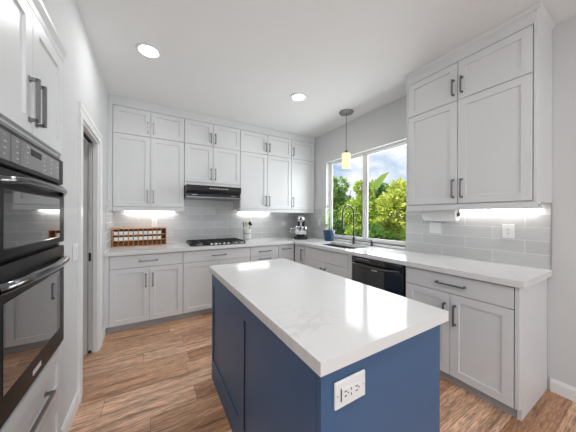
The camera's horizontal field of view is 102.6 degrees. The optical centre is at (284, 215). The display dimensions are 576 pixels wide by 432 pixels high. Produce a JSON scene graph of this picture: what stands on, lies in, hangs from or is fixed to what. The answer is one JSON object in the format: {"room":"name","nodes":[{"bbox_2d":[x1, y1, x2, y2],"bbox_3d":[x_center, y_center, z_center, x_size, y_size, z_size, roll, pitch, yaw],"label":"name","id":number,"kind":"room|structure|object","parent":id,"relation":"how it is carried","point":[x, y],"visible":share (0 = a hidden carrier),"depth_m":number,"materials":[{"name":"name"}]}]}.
{"room":"kitchen","nodes":[
{"label":"kitchen","id":0,"kind":"room"},
{"bbox_2d":[41,0,107,427],"bbox_3d":[-0.587,-0.065,0.006,0.120,2.785,7.000,0,0,-30],"label":"wall","id":1,"kind":"structure","parent":0,"point":[82,79],"depth_m":1.53,"materials":[{"name":"paint"}]},
{"bbox_2d":[72,243,77,261],"bbox_3d":[-1.414,0.245,1.562,0.010,0.115,0.118,0,0,-30],"label":"light switch","id":2,"kind":"object","parent":1,"relation":"attached to","point":[74,246],"visible":1,"depth_m":1.53,"materials":[{"name":"white plastic"}]},
{"bbox_2d":[61,327,105,431],"bbox_3d":[-1.641,1.275,1.949,0.014,0.098,1.445,0,0,-30],"label":"baseboard","id":3,"kind":"structure","parent":1,"relation":"attached to","point":[68,421],"depth_m":1.49,"materials":[{"name":"paint"}]},
{"bbox_2d":[77,101,102,402],"bbox_3d":[-1.773,0.259,2.067,0.138,2.130,1.095,0,0,-30],"label":"door frame","id":4,"kind":"structure","parent":1,"relation":"in","point":[89,236],"depth_m":2.21,"materials":[{"name":"paint"}]},
{"bbox_2d":[105,205,112,250],"bbox_3d":[-2.154,0.137,2.837,0.010,0.532,0.510,0,0,-30],"label":"trim","id":5,"kind":"structure","parent":1,"relation":"attached to","point":[108,214],"depth_m":2.74,"materials":[{"name":"tile"}]},
{"bbox_2d":[166,209,294,261],"bbox_3d":[-1.358,-0.067,3.692,4.245,2.785,0.150,0,0,-30],"label":"wall","id":6,"kind":"structure","parent":0,"point":[234,210],"depth_m":4.51,"materials":[{"name":"paint"}]},
{"bbox_2d":[113,105,183,211],"bbox_3d":[-1.807,-0.719,3.115,0.796,1.314,0.392,0,0,-30],"label":"upper cabinet","id":7,"kind":"object","parent":6,"relation":"attached to","point":[148,147],"visible":1,"depth_m":2.96,"materials":[{"name":"paint"}]},
{"bbox_2d":[108,103,112,210],"bbox_3d":[-2.098,-0.707,2.778,0.042,1.285,0.018,0,0,-30],"label":"trim","id":8,"kind":"structure","parent":7,"relation":"attached to","point":[110,106],"depth_m":2.77,"materials":[{"name":"paint"}]},
{"bbox_2d":[125,211,173,211],"bbox_3d":[-1.888,-0.083,3.246,0.610,0.056,0.044,0,0,-30],"label":"light","id":9,"kind":"object","parent":7,"relation":"attached to","point":[125,211],"visible":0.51,"depth_m":3.22,"materials":[{"name":"white plastic"}]},
{"bbox_2d":[152,219,156,226],"bbox_3d":[-1.860,0.099,3.297,0.070,0.115,0.008,0,0,-30],"label":"power outlet","id":10,"kind":"object","parent":6,"relation":"attached to","point":[154,221],"visible":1,"depth_m":3.29,"materials":[{"name":"white plastic"}]},
{"bbox_2d":[113,199,303,242],"bbox_3d":[-0.950,-0.034,3.836,3.095,0.880,0.010,0,0,-30],"label":"backsplash","id":11,"kind":"structure","parent":6,"relation":"attached to","point":[200,219],"depth_m":3.69,"materials":[{"name":"tile"}]},
{"bbox_2d":[184,119,239,187],"bbox_3d":[-1.114,-0.896,3.517,0.798,0.955,0.392,0,0,-30],"label":"upper cabinet","id":12,"kind":"object","parent":6,"relation":"attached to","point":[211,151],"visible":0.93,"depth_m":3.35,"materials":[{"name":"paint"}]},
{"bbox_2d":[184,184,240,200],"bbox_3d":[-1.096,-0.333,3.452,0.755,0.170,0.505,0,0,-30],"label":"range hood","id":13,"kind":"object","parent":12,"relation":"attached to","point":[191,192],"visible":0.95,"depth_m":3.25,"materials":[{"name":"black metal"}]},
{"bbox_2d":[233,130,290,212],"bbox_3d":[-0.364,-0.715,3.952,0.931,1.314,0.392,0,0,-30],"label":"upper cabinet","id":14,"kind":"object","parent":6,"relation":"attached to","point":[265,160],"visible":1,"depth_m":3.79,"materials":[{"name":"paint"}]},
{"bbox_2d":[238,209,268,212],"bbox_3d":[-0.534,-0.079,4.031,0.580,0.056,0.044,0,0,-30],"label":"light","id":15,"kind":"object","parent":14,"relation":"attached to","point":[238,209],"visible":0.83,"depth_m":3.98,"materials":[{"name":"white plastic"}]},
{"bbox_2d":[238,212,268,212],"bbox_3d":[-0.534,-0.058,4.031,0.568,0.012,0.040,0,0,-30],"label":"diffuser","id":16,"kind":"object","parent":15,"relation":"attached to","point":[238,212],"depth_m":4.00,"materials":[{"name":"white plastic"}]},
{"bbox_2d":[291,140,313,212],"bbox_3d":[0.259,-0.713,4.313,0.504,1.314,0.392,0,0,-30],"label":"upper cabinet","id":17,"kind":"object","parent":6,"relation":"attached to","point":[302,153],"visible":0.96,"depth_m":4.17,"materials":[{"name":"paint"}]},
{"bbox_2d":[69,313,575,431],"bbox_3d":[0.419,1.391,0.621,4.245,0.120,7.250,0,0,-30],"label":"floor","id":18,"kind":"structure","parent":0,"point":[157,377],"depth_m":1.70,"materials":[{"name":"brown wood"}]},
{"bbox_2d":[0,0,67,431],"bbox_3d":[-1.316,0.188,0.826,0.656,2.275,0.836,0,0,-30],"label":"tall cabinet","id":19,"kind":"object","parent":18,"relation":"on","point":[33,53],"visible":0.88,"depth_m":0.98,"materials":[{"name":"paint"}]},
{"bbox_2d":[0,120,69,428],"bbox_3d":[-1.209,0.184,0.891,0.508,1.019,0.718,0,0,-30],"label":"wall oven","id":20,"kind":"object","parent":19,"relation":"in","point":[32,258],"visible":1,"depth_m":0.89,"materials":[{"name":"metal"}]},
{"bbox_2d":[109,251,182,332],"bbox_3d":[-1.765,0.884,2.995,0.756,0.879,0.640,0,0,-30],"label":"base cabinet","id":21,"kind":"object","parent":18,"relation":"on","point":[144,289],"visible":0.96,"depth_m":2.72,"materials":[{"name":"paint"}]},
{"bbox_2d":[104,256,108,327],"bbox_3d":[-1.974,0.842,2.557,0.043,0.793,0.018,0,0,-30],"label":"trim","id":22,"kind":"structure","parent":21,"relation":"attached to","point":[106,259],"depth_m":2.55,"materials":[{"name":"paint"}]},
{"bbox_2d":[182,247,249,317],"bbox_3d":[-1.042,0.887,3.414,0.912,0.879,0.640,0,0,-30],"label":"base cabinet","id":23,"kind":"object","parent":18,"relation":"on","point":[197,277],"visible":0.43,"depth_m":3.06,"materials":[{"name":"paint"}]},
{"bbox_2d":[250,245,277,261],"bbox_3d":[-0.444,0.888,3.761,0.470,0.879,0.640,0,0,-30],"label":"base cabinet","id":24,"kind":"object","parent":18,"relation":"on","point":[257,253],"visible":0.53,"depth_m":3.50,"materials":[{"name":"paint"}]},
{"bbox_2d":[278,244,293,260],"bbox_3d":[-0.111,0.889,3.954,0.298,0.879,0.640,0,0,-30],"label":"base cabinet","id":25,"kind":"object","parent":18,"relation":"on","point":[286,251],"visible":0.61,"depth_m":3.71,"materials":[{"name":"paint"}]},
{"bbox_2d":[295,244,304,264],"bbox_3d":[0.476,0.891,3.808,0.640,0.879,0.268,0,0,-30],"label":"base cabinet","id":26,"kind":"object","parent":18,"relation":"on","point":[299,249],"visible":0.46,"depth_m":3.65,"materials":[{"name":"paint"}]},
{"bbox_2d":[212,274,439,431],"bbox_3d":[0.044,0.894,1.459,0.672,0.872,1.407,0,0,-30],"label":"kitchen island","id":27,"kind":"object","parent":18,"relation":"on","point":[261,384],"visible":0.73,"depth_m":0.93,"materials":[{"name":"blue paint"}]},
{"bbox_2d":[209,258,448,376],"bbox_3d":[0.046,0.436,1.458,0.712,0.042,1.449,0,0,-30],"label":"island countertop","id":28,"kind":"structure","parent":27,"relation":"on","point":[332,322],"depth_m":1.01,"materials":[{"name":"white stone"}]},
{"bbox_2d":[334,369,364,410],"bbox_3d":[0.210,0.554,0.737,0.134,0.084,0.013,0,0,-30],"label":"power outlet","id":29,"kind":"object","parent":27,"relation":"attached to","point":[348,389],"visible":1,"depth_m":0.73,"materials":[{"name":"white plastic"}]},
{"bbox_2d":[341,380,360,401],"bbox_3d":[0.211,0.554,0.733,0.087,0.040,0.004,0,0,-30],"label":"socket","id":30,"kind":"object","parent":29,"relation":"attached to","point":[350,389],"depth_m":0.73,"materials":[{"name":"white plastic"}]},
{"bbox_2d":[305,246,351,279],"bbox_3d":[0.787,0.892,3.271,0.640,0.879,0.972,0,0,-30],"label":"base cabinet","id":31,"kind":"object","parent":18,"relation":"on","point":[336,263],"visible":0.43,"depth_m":3.04,"materials":[{"name":"paint"}]},
{"bbox_2d":[104,237,551,288],"bbox_3d":[-0.126,0.429,2.404,3.084,0.040,3.294,0,0,-30],"label":"countertop","id":32,"kind":"structure","parent":31,"relation":"on","point":[522,277],"depth_m":2.29,"materials":[{"name":"white stone"}]},
{"bbox_2d":[112,228,165,246],"bbox_3d":[-1.967,0.286,3.154,0.618,0.235,0.120,0,0,-30],"label":"spice rack","id":33,"kind":"object","parent":32,"relation":"on","point":[163,230],"visible":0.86,"depth_m":3.14,"materials":[{"name":"brown wood"}]},
{"bbox_2d":[113,228,162,229],"bbox_3d":[-1.967,0.172,3.154,0.602,0.008,0.120,0,0,-30],"label":"shelf","id":34,"kind":"object","parent":33,"relation":"attached to","point":[116,228],"depth_m":3.14,"materials":[{"name":"brown wood"}]},
{"bbox_2d":[113,238,164,241],"bbox_3d":[-1.968,0.327,3.154,0.602,0.008,0.120,0,0,-30],"label":"shelf","id":35,"kind":"object","parent":33,"relation":"attached to","point":[152,239],"depth_m":3.16,"materials":[{"name":"brown wood"}]},
{"bbox_2d":[113,233,165,235],"bbox_3d":[-1.967,0.253,3.154,0.602,0.008,0.120,0,0,-30],"label":"shelf","id":36,"kind":"object","parent":33,"relation":"attached to","point":[162,234],"depth_m":3.17,"materials":[{"name":"brown wood"}]},
{"bbox_2d":[113,244,165,246],"bbox_3d":[-1.968,0.399,3.154,0.602,0.008,0.120,0,0,-30],"label":"shelf","id":37,"kind":"object","parent":33,"relation":"attached to","point":[113,244],"depth_m":3.08,"materials":[{"name":"brown wood"}]},
{"bbox_2d":[185,238,245,246],"bbox_3d":[-1.029,0.385,3.447,0.780,0.042,0.515,0,0,-30],"label":"gas cooktop","id":38,"kind":"object","parent":32,"relation":"in","point":[224,241],"visible":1,"depth_m":3.33,"materials":[{"name":"black metal"}]},
{"bbox_2d":[243,229,250,240],"bbox_3d":[-0.617,0.312,3.804,0.138,0.190,0.138,0,0,-30],"label":"utensil crock","id":39,"kind":"object","parent":32,"relation":"on","point":[246,232],"visible":0.93,"depth_m":3.75,"materials":[{"name":"ceramic"}]},
{"bbox_2d":[290,215,307,239],"bbox_3d":[0.265,0.200,4.184,0.329,0.419,0.388,0,0,5],"label":"stand mixer","id":40,"kind":"object","parent":32,"relation":"on","point":[300,230],"visible":1,"depth_m":4.03,"materials":[{"name":"silver metal"}]},
{"bbox_2d":[290,226,307,236],"bbox_3d":[0.276,0.279,4.104,0.291,0.183,0.254,0,0,-30],"label":"bowl","id":41,"kind":"object","parent":40,"relation":"on","point":[300,231],"depth_m":4.03,"materials":[{"name":"silver metal"}]},
{"bbox_2d":[319,204,334,240],"bbox_3d":[0.695,0.107,3.853,0.277,0.607,0.264,0,0,9],"label":"potted plant","id":42,"kind":"object","parent":32,"relation":"on","point":[328,234],"visible":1,"depth_m":3.77,"materials":[{"name":"green plant"}]},
{"bbox_2d":[322,244,356,248],"bbox_3d":[0.779,0.552,3.299,0.450,0.198,0.835,0,0,-30],"label":"sink","id":43,"kind":"object","parent":32,"relation":"in","point":[334,245],"visible":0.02,"depth_m":3.56,"materials":[{"name":"metal"}]},
{"bbox_2d":[341,205,357,243],"bbox_3d":[0.941,0.125,3.320,0.271,0.574,0.114,0,0,-30],"label":"kitchen faucet","id":44,"kind":"object","parent":32,"relation":"on","point":[342,221],"visible":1,"depth_m":3.38,"materials":[{"name":"metal"}]},
{"bbox_2d":[352,255,405,296],"bbox_3d":[1.174,0.895,2.557,0.638,0.876,0.636,0,0,-30],"label":"dishwasher","id":45,"kind":"object","parent":18,"relation":"on","point":[386,276],"visible":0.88,"depth_m":2.35,"materials":[{"name":"black metal"}]},
{"bbox_2d":[405,266,405,296],"bbox_3d":[1.212,0.850,2.579,0.550,0.786,0.636,0,0,-30],"label":"tub","id":46,"kind":"object","parent":45,"relation":"in","point":[405,266],"depth_m":2.17,"materials":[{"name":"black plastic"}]},
{"bbox_2d":[406,266,546,420],"bbox_3d":[1.552,0.894,1.953,0.640,0.879,0.775,0,0,-30],"label":"base cabinet","id":47,"kind":"object","parent":18,"relation":"on","point":[493,341],"visible":0.79,"depth_m":1.65,"materials":[{"name":"paint"}]},
{"bbox_2d":[76,0,575,137],"bbox_3d":[0.428,-1.554,0.621,4.245,0.200,7.250,0,0,-30],"label":"ceiling","id":48,"kind":"structure","parent":0,"point":[243,61],"depth_m":2.00,"materials":[{"name":"paint"}]},
{"bbox_2d":[135,42,160,58],"bbox_3d":[-1.202,-1.455,2.040,0.200,0.008,0.200,0,0,-30],"label":"recessed light","id":49,"kind":"object","parent":48,"relation":"in","point":[147,50],"visible":1,"depth_m":2.03,"materials":[{"name":"paint"}]},
{"bbox_2d":[290,93,306,100],"bbox_3d":[0.170,-1.450,2.824,0.200,0.008,0.200,0,0,-30],"label":"recessed light","id":50,"kind":"object","parent":48,"relation":"in","point":[296,96],"visible":1,"depth_m":2.81,"materials":[{"name":"paint"}]},
{"bbox_2d":[339,109,353,168],"bbox_3d":[0.861,-1.061,3.225,0.200,0.782,0.200,0,0,-30],"label":"pendant lamp","id":51,"kind":"object","parent":48,"relation":"hanging from","point":[346,164],"visible":1,"depth_m":3.19,"materials":[{"name":"glass"}]},
{"bbox_2d":[314,15,575,389],"bbox_3d":[2.207,-0.057,1.627,0.150,2.785,7.000,0,0,-30],"label":"wall","id":52,"kind":"structure","parent":0,"point":[386,125],"depth_m":1.74,"materials":[{"name":"paint"}]},
{"bbox_2d":[108,94,314,143],"bbox_3d":[-0.777,-1.401,3.545,3.091,0.113,0.026,0,0,-30],"label":"trim","id":53,"kind":"structure","parent":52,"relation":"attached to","point":[112,99],"depth_m":3.29,"materials":[{"name":"paint"}]},
{"bbox_2d":[329,140,406,245],"bbox_3d":[1.180,-0.280,3.449,0.060,1.311,1.465,0,0,-30],"label":"window","id":54,"kind":"structure","parent":52,"relation":"in","point":[364,155],"depth_m":3.40,"materials":[{"name":"paint"}]},
{"bbox_2d":[333,238,405,249],"bbox_3d":[1.107,0.391,3.421,0.094,0.030,1.484,0,0,-30],"label":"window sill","id":55,"kind":"structure","parent":52,"relation":"attached to","point":[338,239],"depth_m":3.13,"materials":[{"name":"white stone"}]},
{"bbox_2d":[304,208,550,269],"bbox_3d":[1.210,0.147,3.185,0.010,0.532,3.285,0,0,-30],"label":"backsplash","id":56,"kind":"structure","parent":52,"relation":"attached to","point":[477,235],"depth_m":2.11,"materials":[{"name":"tile"}]},
{"bbox_2d":[429,222,440,233],"bbox_3d":[1.611,0.129,2.472,0.010,0.115,0.118,0,0,-30],"label":"light switch","id":57,"kind":"object","parent":52,"relation":"attached to","point":[433,227],"visible":1,"depth_m":2.47,"materials":[{"name":"white plastic"}]},
{"bbox_2d":[405,2,555,210],"bbox_3d":[1.642,-0.750,2.061,0.392,1.397,0.960,0,0,-30],"label":"upper cabinet","id":58,"kind":"object","parent":52,"relation":"attached to","point":[479,113],"visible":1,"depth_m":1.83,"materials":[{"name":"paint"}]},
{"bbox_2d":[460,203,540,210],"bbox_3d":[1.837,-0.072,2.025,0.044,0.056,0.560,0,0,-30],"label":"light","id":59,"kind":"object","parent":58,"relation":"attached to","point":[539,204],"visible":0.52,"depth_m":1.94,"materials":[{"name":"white plastic"}]},
{"bbox_2d":[460,209,539,210],"bbox_3d":[1.837,-0.050,2.025,0.040,0.012,0.548,0,0,-30],"label":"diffuser","id":60,"kind":"object","parent":59,"relation":"attached to","point":[481,209],"depth_m":1.97,"materials":[{"name":"white plastic"}]},
{"bbox_3d":[1.548,-0.049,2.294,0.024,0.102,0.336,0,0,-30],"label":"paper towel holder","id":61,"kind":"object","parent":58,"relation":"attached to","visible":0},
{"bbox_2d":[422,210,460,220],"bbox_3d":[1.548,-0.010,2.294,0.122,0.122,0.302,0,0,-30],"label":"paper towel roll","id":62,"kind":"object","parent":61,"relation":"hanging from","point":[428,215],"visible":0.85,"depth_m":2.25,"materials":[{"name":"white paper"}]},
{"bbox_2d":[502,224,514,237],"bbox_3d":[1.905,0.130,1.966,0.008,0.118,0.078,0,0,-30],"label":"power outlet","id":63,"kind":"object","parent":52,"relation":"attached to","point":[508,230],"visible":1,"depth_m":1.96,"materials":[{"name":"white plastic"}]},
{"bbox_2d":[550,203,551,270],"bbox_3d":[2.035,0.155,1.760,0.013,0.520,0.007,0,0,-30],"label":"trim","id":64,"kind":"structure","parent":52,"relation":"attached to","point":[551,203],"depth_m":1.75,"materials":[{"name":"paint"}]},
{"bbox_2d":[550,378,575,401],"bbox_3d":[2.958,1.289,0.160,0.014,0.098,3.705,0,0,-30],"label":"baseboard","id":65,"kind":"structure","parent":52,"relation":"attached to","point":[562,389],"depth_m":1.70,"materials":[{"name":"paint"}]},
{"label":"outside","id":66,"kind":"structure","parent":0,"visible":0},
{"bbox_3d":[9.671,1.758,16.015,27.190,0.100,42.000,0,0,-30],"label":"ground","id":67,"kind":"structure","parent":66,"visible":0},
{"bbox_2d":[333,217,345,235],"bbox_3d":[1.254,0.843,5.978,1.110,1.698,0.982,0,0,-30],"label":"shrub","id":68,"kind":"object","parent":67,"relation":"on","point":[337,226],"visible":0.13,"depth_m":5.85,"materials":[{"name":"green plant"}]},
{"bbox_2d":[333,175,346,227],"bbox_3d":[1.564,0.126,7.846,1.113,3.125,1.173,0,0,1],"label":"tree","id":69,"kind":"object","parent":67,"relation":"on","point":[337,199],"visible":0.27,"depth_m":7.60,"materials":[{"name":"green plant"}]},
{"bbox_2d":[333,176,353,235],"bbox_3d":[2.499,-0.107,10.903,1.866,3.602,1.764,0,0,-30],"label":"tree","id":70,"kind":"object","parent":67,"relation":"on","point":[345,183],"visible":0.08,"depth_m":10.66,"materials":[{"name":"green plant"}]},
{"bbox_2d":[340,180,381,235],"bbox_3d":[2.260,0.293,6.835,1.271,2.796,1.338,0,0,-30],"label":"tree","id":71,"kind":"object","parent":67,"relation":"on","point":[357,203],"visible":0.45,"depth_m":6.70,"materials":[{"name":"green plant"}]},
{"bbox_2d":[350,221,400,240],"bbox_3d":[1.873,0.892,4.883,0.942,1.607,1.219,0,0,-18],"label":"shrub","id":72,"kind":"object","parent":67,"relation":"on","point":[375,231],"visible":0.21,"depth_m":4.57,"materials":[{"name":"green plant"}]},
{"bbox_2d":[368,179,388,216],"bbox_3d":[3.786,0.103,9.246,1.936,3.189,1.816,0,0,-30],"label":"tree","id":73,"kind":"object","parent":67,"relation":"on","point":[383,186],"visible":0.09,"depth_m":8.87,"materials":[{"name":"green plant"}]},
{"bbox_2d":[370,171,389,208],"bbox_3d":[3.072,0.122,7.697,0.717,3.133,0.510,0,0,-9],"label":"banana plant","id":74,"kind":"object","parent":67,"relation":"on","point":[376,184],"visible":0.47,"depth_m":7.65,"materials":[{"name":"green plant"}]},
{"bbox_2d":[374,177,405,240],"bbox_3d":[2.845,0.358,5.727,1.293,2.673,1.215,0,0,-30],"label":"tree","id":75,"kind":"object","parent":67,"relation":"on","point":[393,212],"visible":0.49,"depth_m":5.51,"materials":[{"name":"green leaf"},{"name":"bark"}]},
{"bbox_2d":[398,224,405,241],"bbox_3d":[2.338,0.812,4.063,1.092,1.761,0.950,0,0,-30],"label":"shrub","id":76,"kind":"object","parent":67,"relation":"on","point":[403,235],"visible":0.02,"depth_m":4.11,"materials":[{"name":"green plant"}]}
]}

